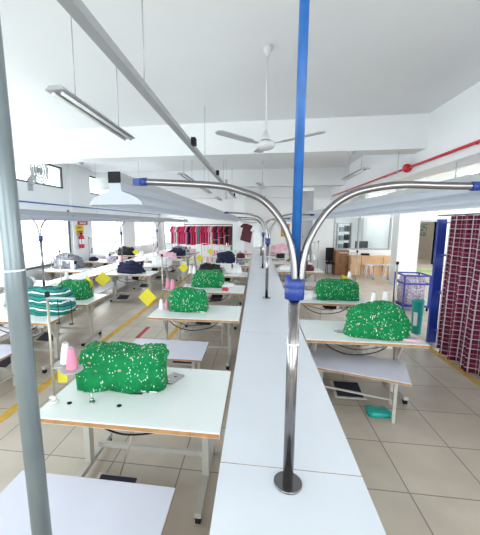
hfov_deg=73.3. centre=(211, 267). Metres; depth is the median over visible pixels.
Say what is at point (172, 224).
rail
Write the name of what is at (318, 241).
stand
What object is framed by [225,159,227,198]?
pipe
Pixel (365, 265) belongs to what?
stool
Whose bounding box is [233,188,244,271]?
column
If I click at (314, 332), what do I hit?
table
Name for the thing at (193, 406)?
table
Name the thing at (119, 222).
window
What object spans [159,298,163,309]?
thread cone
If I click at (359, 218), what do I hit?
window
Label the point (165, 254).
cloth bundle
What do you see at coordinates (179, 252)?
cloth bundle
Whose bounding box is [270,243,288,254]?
cloth bundle
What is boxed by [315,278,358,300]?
cover
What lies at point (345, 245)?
file box
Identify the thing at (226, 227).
shirt
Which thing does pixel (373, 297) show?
thread cone
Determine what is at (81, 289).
cover
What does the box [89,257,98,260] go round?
pile
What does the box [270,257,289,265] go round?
table
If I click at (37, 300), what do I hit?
cloth bundle
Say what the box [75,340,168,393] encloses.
cover
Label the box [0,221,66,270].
window
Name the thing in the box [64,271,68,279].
thread cone
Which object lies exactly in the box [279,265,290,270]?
cloth bundle
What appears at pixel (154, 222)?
lamp stand
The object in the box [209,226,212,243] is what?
shirt
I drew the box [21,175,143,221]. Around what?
trough
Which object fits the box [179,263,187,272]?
card
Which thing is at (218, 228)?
shirt
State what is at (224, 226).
shirt
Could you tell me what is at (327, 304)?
table
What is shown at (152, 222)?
window
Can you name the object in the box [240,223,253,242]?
shirt
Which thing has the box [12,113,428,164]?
beam
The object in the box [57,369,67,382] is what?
card
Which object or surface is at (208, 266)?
cloth bundle
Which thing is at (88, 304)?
table
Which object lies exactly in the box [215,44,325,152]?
ceiling fan
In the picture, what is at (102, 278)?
card
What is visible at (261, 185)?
ceiling fan
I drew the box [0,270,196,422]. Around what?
floor marking
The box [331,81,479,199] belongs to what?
wall
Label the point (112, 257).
pile
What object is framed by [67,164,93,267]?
column
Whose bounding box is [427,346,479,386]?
floor marking
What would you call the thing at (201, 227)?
shirt
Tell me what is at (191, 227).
shirt
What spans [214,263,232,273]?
sewing machine
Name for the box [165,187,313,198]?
beam
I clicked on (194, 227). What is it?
shirt
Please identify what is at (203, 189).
tube light
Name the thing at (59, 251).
stand
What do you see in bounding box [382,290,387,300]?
thread cone
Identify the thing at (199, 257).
card
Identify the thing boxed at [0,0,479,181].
ceiling
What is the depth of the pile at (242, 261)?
10.31 m
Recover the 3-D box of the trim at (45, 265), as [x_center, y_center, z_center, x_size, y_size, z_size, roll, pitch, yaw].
[-5.532,0.535,5.102,0.070,0.050,11.550,1,8,8]
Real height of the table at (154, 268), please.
0.750 m
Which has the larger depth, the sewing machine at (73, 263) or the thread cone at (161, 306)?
the sewing machine at (73, 263)
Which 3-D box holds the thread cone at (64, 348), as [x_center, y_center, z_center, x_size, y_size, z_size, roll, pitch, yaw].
[-1.083,0.625,2.374,0.082,0.163,0.082,1,8,8]
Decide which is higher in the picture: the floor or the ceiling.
the ceiling
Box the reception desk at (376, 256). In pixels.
[348,250,390,275]
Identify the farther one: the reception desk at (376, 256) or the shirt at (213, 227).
the shirt at (213, 227)
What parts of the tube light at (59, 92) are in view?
hanger rod, hanger rod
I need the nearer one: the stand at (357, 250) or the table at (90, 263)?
the stand at (357, 250)
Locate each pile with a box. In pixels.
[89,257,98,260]
[106,255,115,260]
[236,259,244,264]
[237,253,244,257]
[276,253,284,257]
[306,264,313,270]
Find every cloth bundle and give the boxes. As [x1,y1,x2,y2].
[0,277,35,284]
[28,285,75,315]
[53,253,84,268]
[117,246,134,254]
[117,260,145,273]
[152,256,172,265]
[156,251,176,259]
[169,247,185,255]
[172,246,188,251]
[199,262,222,271]
[216,251,235,263]
[222,263,242,273]
[222,282,233,287]
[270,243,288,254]
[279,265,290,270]
[304,290,316,299]
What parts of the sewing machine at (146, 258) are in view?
arm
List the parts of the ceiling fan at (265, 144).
blade, blade, motor, down rod, blade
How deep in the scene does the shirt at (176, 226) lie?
16.77 m
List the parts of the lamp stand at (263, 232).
arm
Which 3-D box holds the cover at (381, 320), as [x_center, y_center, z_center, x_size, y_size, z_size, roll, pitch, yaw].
[1.941,0.593,3.815,0.732,0.400,0.475,2,8,11]
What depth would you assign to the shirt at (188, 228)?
16.71 m
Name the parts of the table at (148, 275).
leg frame, leg frame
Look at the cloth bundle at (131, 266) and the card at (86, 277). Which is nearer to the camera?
the card at (86, 277)
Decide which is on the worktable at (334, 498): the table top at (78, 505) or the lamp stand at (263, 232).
the lamp stand at (263, 232)
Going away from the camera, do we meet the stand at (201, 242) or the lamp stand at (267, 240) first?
the lamp stand at (267, 240)
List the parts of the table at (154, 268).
leg frame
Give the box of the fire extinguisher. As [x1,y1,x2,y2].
[79,233,84,247]
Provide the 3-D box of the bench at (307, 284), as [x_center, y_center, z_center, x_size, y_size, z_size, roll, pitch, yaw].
[2.294,0.675,8.422,1.000,0.500,0.580,1,8,8]
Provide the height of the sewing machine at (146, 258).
0.310 m
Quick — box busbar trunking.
[57,0,235,197]
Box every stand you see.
[32,215,73,285]
[44,291,82,403]
[49,240,56,267]
[58,250,70,280]
[115,241,123,271]
[116,221,125,256]
[154,222,159,252]
[161,254,174,305]
[185,247,194,285]
[201,242,210,263]
[224,212,313,298]
[238,217,289,267]
[244,219,268,255]
[311,241,318,269]
[339,250,357,280]
[371,261,398,303]
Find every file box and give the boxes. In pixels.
[343,243,348,247]
[344,226,349,230]
[344,234,348,239]
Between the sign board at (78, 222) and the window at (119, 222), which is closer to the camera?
the sign board at (78, 222)
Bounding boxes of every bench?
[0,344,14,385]
[133,338,208,368]
[145,268,172,283]
[159,263,181,275]
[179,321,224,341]
[209,295,233,305]
[281,282,316,291]
[307,343,362,353]
[311,348,411,423]
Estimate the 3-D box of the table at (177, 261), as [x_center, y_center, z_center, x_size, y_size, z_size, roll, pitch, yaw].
[-1.718,0.080,11.884,1.300,0.750,0.827,1,8,8]
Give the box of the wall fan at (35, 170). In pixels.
[27,164,48,190]
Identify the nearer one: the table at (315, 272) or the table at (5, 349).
the table at (5, 349)
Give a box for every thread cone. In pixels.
[60,341,68,364]
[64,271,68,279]
[66,346,77,370]
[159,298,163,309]
[165,298,168,309]
[166,278,169,287]
[170,279,174,289]
[370,291,376,301]
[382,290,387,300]
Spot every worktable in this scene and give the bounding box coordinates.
[0,249,170,337]
[209,249,385,534]
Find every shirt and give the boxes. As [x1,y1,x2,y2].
[169,225,173,243]
[172,226,175,243]
[174,226,178,243]
[176,226,180,243]
[179,226,183,243]
[181,226,185,243]
[184,226,190,244]
[186,225,190,243]
[189,226,195,244]
[192,225,195,243]
[195,226,198,243]
[197,226,200,243]
[199,226,203,243]
[202,226,205,244]
[204,226,209,244]
[207,226,210,243]
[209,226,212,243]
[211,226,215,243]
[215,226,218,244]
[217,226,222,244]
[219,226,223,243]
[222,226,225,244]
[224,226,228,244]
[227,225,231,245]
[240,223,253,242]
[250,224,265,246]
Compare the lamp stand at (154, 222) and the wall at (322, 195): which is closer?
the wall at (322, 195)
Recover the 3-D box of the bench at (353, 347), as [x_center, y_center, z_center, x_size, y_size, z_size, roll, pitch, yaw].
[1.831,1.150,4.916,1.000,0.500,0.580,1,8,8]
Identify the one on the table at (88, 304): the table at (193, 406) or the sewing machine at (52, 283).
the sewing machine at (52, 283)
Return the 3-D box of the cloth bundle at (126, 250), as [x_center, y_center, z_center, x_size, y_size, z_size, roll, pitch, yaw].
[-3.621,-0.727,13.609,0.792,0.388,0.550,1,8,8]
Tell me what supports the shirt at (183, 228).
hanging from the rail
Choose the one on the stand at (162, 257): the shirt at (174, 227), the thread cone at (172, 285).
the thread cone at (172, 285)
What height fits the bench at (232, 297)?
0.500 m
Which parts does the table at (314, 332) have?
leg frame, pedal frame, leg frame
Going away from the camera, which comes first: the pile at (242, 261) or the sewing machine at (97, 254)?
the pile at (242, 261)
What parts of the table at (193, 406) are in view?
leg frame, pedal frame, pedal rod, leg frame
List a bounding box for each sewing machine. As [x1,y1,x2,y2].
[50,280,61,285]
[59,260,77,269]
[96,253,110,260]
[123,349,158,393]
[144,256,156,264]
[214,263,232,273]
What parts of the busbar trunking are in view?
hanger rod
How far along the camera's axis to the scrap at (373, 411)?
3.45 m
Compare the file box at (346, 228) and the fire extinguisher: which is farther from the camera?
the file box at (346, 228)
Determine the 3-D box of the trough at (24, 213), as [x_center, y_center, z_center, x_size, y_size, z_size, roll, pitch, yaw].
[-2.352,-2.325,9.586,0.260,1.866,15.012,1,8,8]
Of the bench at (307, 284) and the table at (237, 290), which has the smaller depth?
the table at (237, 290)
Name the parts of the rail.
rail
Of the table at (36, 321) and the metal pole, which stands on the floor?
the table at (36, 321)
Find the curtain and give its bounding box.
[436,215,479,375]
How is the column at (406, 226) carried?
on the floor
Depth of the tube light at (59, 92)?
2.92 m
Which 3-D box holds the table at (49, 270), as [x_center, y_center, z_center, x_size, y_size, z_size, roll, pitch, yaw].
[-4.196,0.426,9.329,1.300,0.750,0.827,1,8,8]
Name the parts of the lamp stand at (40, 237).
arm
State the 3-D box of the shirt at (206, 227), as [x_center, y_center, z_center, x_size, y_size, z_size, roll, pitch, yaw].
[-0.216,-1.707,16.712,0.060,1.031,0.640,5,9,35]
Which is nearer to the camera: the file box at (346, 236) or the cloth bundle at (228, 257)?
the cloth bundle at (228, 257)
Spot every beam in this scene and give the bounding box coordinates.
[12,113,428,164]
[95,167,345,189]
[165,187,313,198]
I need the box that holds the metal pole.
[133,0,479,494]
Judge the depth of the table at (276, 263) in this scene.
10.72 m
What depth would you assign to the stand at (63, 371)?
2.29 m
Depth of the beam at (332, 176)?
11.60 m
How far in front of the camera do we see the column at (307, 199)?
14.35 m
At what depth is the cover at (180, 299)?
4.75 m
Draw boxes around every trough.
[20,161,188,221]
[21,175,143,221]
[89,171,245,221]
[277,172,479,221]
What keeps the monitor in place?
on the desk
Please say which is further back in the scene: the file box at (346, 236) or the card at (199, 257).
the file box at (346, 236)
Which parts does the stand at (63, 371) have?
knob, arm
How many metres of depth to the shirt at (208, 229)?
16.54 m
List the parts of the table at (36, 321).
leg frame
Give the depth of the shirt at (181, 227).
16.76 m
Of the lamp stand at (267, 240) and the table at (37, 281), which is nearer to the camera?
the lamp stand at (267, 240)
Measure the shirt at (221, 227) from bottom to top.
0.998 m
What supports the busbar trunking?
hanging from the ceiling
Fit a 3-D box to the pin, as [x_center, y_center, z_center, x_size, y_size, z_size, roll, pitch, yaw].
[-0.880,0.954,2.354,0.044,0.075,0.044,1,8,8]
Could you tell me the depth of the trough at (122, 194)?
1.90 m
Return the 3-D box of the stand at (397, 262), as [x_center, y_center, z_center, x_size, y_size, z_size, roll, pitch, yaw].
[2.181,0.329,4.162,0.386,0.830,0.195,-1,8,-7]
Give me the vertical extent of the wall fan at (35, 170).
0.932 m
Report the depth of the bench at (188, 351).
4.03 m
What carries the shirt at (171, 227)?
hanging from the rail
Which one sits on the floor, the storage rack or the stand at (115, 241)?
the storage rack
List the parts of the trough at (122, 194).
plate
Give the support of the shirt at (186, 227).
hanging from the rail
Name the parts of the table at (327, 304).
motor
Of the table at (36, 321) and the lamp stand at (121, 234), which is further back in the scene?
the lamp stand at (121, 234)
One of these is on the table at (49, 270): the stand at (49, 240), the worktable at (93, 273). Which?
the stand at (49, 240)
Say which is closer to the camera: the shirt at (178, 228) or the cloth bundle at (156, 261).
the cloth bundle at (156, 261)
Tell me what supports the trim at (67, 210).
attached to the wall at (40, 193)
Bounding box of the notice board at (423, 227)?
[419,224,426,235]
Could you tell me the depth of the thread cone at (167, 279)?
5.13 m
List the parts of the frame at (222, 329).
leg, leg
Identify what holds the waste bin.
on the floor
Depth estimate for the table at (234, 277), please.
8.29 m
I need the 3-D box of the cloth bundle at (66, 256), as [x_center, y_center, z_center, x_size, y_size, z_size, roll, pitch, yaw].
[-4.271,-0.220,9.545,0.889,0.470,0.640,1,8,8]
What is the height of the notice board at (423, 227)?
0.700 m
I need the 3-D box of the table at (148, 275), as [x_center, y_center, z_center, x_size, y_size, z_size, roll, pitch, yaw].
[-2.165,0.512,8.694,1.300,0.750,0.827,1,8,8]
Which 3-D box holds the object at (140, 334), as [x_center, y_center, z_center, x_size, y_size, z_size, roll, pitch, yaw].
[-1.319,1.236,6.134,0.080,0.003,0.650,1,8,8]
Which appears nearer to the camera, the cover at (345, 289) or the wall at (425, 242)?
the cover at (345, 289)
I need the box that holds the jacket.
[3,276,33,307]
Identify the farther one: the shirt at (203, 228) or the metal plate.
the shirt at (203, 228)
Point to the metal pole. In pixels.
(286, 481)
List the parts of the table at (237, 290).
motor, leg frame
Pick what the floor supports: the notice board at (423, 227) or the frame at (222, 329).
the frame at (222, 329)
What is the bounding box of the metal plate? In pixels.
[167,372,184,384]
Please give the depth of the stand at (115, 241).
8.80 m
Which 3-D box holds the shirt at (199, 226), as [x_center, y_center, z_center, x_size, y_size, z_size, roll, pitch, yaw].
[-0.603,-1.729,16.763,0.060,0.997,0.640,4,9,25]
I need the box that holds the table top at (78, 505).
[0,470,174,534]
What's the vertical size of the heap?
0.686 m
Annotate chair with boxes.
[325,248,334,274]
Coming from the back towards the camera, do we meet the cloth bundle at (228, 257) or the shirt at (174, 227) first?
the shirt at (174, 227)
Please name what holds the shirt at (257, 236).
hanging from the lamp stand at (263, 232)
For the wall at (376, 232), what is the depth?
14.79 m
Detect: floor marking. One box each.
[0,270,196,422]
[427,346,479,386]
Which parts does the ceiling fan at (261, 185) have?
down rod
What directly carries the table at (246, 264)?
on the floor
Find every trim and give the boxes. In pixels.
[26,263,53,269]
[67,210,71,252]
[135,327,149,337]
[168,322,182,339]
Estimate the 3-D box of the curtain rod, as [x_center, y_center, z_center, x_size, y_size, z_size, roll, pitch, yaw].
[3.431,-0.605,3.461,0.024,0.024,3.570,1,8,8]
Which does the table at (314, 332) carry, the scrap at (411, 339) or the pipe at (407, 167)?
the scrap at (411, 339)
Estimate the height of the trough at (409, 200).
1.866 m
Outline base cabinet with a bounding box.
[332,250,348,274]
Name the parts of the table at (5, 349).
leg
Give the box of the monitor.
[355,241,367,247]
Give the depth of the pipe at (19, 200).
10.73 m
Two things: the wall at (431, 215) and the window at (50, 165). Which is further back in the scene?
the wall at (431, 215)
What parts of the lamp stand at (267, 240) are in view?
arm, arm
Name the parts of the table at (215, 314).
leg frame, pedal frame, leg frame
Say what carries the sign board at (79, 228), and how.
attached to the wall at (40, 193)
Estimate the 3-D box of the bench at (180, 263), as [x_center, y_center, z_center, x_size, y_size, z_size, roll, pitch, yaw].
[-1.661,0.100,12.664,1.000,0.500,0.580,1,8,8]
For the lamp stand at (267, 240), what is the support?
on the worktable at (334, 498)
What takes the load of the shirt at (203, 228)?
hanging from the rail
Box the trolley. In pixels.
[392,272,431,310]
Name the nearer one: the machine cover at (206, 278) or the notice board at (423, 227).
the machine cover at (206, 278)
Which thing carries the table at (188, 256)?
on the floor
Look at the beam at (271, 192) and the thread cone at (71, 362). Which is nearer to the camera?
the thread cone at (71, 362)
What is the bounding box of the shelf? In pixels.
[335,223,351,247]
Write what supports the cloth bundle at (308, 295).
on the table at (327, 304)
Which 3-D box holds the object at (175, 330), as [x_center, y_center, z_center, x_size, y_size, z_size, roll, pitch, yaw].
[-0.712,1.220,6.251,0.090,0.003,1.050,1,8,8]
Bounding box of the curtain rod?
[438,213,479,215]
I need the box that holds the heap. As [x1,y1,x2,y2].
[397,274,425,304]
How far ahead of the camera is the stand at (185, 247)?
6.71 m
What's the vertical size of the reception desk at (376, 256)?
1.020 m
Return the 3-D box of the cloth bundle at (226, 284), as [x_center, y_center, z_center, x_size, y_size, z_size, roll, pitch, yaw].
[0.287,0.356,6.723,0.359,0.091,0.300,1,8,8]
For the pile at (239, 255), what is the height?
0.196 m
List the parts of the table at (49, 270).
leg frame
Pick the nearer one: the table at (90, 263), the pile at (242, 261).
the pile at (242, 261)
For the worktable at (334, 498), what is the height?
0.750 m
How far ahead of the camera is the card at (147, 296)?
4.91 m
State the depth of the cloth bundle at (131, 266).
8.47 m
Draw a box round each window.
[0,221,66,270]
[17,164,62,188]
[93,222,120,254]
[136,222,153,246]
[333,195,392,249]
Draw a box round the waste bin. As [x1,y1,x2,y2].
[411,299,424,334]
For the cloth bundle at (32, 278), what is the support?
on the table at (37, 281)
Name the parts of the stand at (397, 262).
arm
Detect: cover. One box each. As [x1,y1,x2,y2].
[58,279,93,299]
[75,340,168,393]
[168,287,208,312]
[191,269,224,287]
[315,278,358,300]
[343,300,411,340]
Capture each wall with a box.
[0,163,158,293]
[159,194,364,256]
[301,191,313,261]
[311,187,394,271]
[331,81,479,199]
[363,194,479,264]
[364,193,393,249]
[417,222,433,258]
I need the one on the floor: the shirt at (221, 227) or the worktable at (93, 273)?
the worktable at (93, 273)
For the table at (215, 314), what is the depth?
4.66 m
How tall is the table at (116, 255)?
0.750 m
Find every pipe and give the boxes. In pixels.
[19,200,160,214]
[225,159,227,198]
[332,139,479,195]
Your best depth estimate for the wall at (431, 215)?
16.02 m
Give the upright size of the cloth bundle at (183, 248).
0.298 m
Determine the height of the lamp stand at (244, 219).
1.515 m
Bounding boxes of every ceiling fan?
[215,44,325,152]
[256,161,281,188]
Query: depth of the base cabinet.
12.93 m
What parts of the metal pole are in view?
arm, plate, arm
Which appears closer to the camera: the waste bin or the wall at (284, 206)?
the waste bin
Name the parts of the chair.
backrest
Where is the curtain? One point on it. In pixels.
(458, 331)
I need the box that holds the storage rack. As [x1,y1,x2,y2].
[426,219,449,342]
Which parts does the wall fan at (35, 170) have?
blade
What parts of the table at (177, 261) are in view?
leg frame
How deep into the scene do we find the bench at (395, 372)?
3.55 m
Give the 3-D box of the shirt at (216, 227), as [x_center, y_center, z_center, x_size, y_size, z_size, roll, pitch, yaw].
[0.301,-1.705,16.639,0.060,1.013,0.640,4,9,28]
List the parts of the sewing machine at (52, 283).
arm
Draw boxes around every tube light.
[45,16,134,140]
[177,172,194,180]
[200,170,211,193]
[342,156,370,180]
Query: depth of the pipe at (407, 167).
5.99 m
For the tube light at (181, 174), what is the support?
hanging from the ceiling
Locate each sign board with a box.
[75,225,83,233]
[77,221,87,224]
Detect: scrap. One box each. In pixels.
[365,405,391,418]
[403,337,421,341]
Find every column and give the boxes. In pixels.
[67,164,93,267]
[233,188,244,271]
[389,178,423,284]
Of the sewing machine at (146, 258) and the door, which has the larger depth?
the door
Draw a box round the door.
[421,220,436,263]
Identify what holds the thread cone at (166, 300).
on the table at (215, 314)
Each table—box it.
[0,280,46,291]
[0,306,78,372]
[32,294,108,345]
[38,267,94,279]
[40,367,230,523]
[83,259,123,280]
[105,270,159,301]
[114,254,144,259]
[133,263,173,288]
[147,304,241,369]
[148,259,184,280]
[163,255,192,273]
[173,252,199,267]
[183,284,244,329]
[207,272,247,304]
[213,262,249,284]
[216,257,250,271]
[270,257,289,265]
[272,261,312,281]
[275,268,323,290]
[299,319,428,403]
[300,295,367,346]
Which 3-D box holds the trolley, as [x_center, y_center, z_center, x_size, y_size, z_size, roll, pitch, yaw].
[4.854,0.573,7.828,0.581,0.862,0.576,1,8,8]
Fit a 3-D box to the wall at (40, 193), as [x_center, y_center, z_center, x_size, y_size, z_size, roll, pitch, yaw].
[-5.036,-1.231,9.454,0.200,4.000,22.500,1,8,8]
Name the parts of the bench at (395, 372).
leg, leg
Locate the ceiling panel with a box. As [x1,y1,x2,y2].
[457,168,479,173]
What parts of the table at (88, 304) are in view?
leg frame, pedal frame, leg frame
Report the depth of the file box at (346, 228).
14.85 m
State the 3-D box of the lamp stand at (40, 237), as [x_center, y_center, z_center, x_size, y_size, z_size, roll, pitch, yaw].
[-3.524,-0.351,6.631,1.513,1.515,0.140,1,8,5]
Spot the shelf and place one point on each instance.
(337, 224)
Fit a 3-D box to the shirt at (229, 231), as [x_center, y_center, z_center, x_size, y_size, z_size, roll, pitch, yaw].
[0.947,-1.671,16.553,0.060,1.065,0.640,4,9,30]
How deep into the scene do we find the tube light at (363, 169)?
6.60 m
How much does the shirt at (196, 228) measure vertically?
0.969 m
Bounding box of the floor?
[0,256,479,534]
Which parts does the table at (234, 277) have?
leg frame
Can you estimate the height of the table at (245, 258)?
0.750 m
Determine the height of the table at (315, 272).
0.750 m
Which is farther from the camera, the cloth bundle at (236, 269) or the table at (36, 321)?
the cloth bundle at (236, 269)
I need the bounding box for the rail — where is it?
[171,224,232,245]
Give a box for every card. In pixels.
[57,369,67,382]
[85,276,92,287]
[95,267,110,285]
[139,288,156,305]
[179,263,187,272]
[196,254,202,261]
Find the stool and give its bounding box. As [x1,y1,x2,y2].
[363,264,373,277]
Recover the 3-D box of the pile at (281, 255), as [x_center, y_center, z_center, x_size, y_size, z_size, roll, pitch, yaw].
[2.644,-0.466,12.399,0.296,0.192,0.325,-6,10,-37]
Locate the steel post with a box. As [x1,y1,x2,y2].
[0,18,51,534]
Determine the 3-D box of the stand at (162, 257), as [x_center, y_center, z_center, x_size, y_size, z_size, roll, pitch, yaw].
[-0.666,0.203,5.092,0.285,0.830,0.193,5,9,33]
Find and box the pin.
[89,393,94,403]
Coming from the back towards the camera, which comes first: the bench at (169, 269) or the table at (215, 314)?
the bench at (169, 269)
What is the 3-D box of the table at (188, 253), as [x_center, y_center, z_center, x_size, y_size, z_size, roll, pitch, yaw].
[-1.277,-0.346,15.025,1.300,0.750,0.827,1,8,8]
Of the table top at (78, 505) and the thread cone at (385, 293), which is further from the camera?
the thread cone at (385, 293)
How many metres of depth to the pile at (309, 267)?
8.94 m
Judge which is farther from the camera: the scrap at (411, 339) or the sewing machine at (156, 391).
the scrap at (411, 339)
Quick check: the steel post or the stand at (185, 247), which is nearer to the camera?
the steel post
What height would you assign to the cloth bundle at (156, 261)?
0.292 m

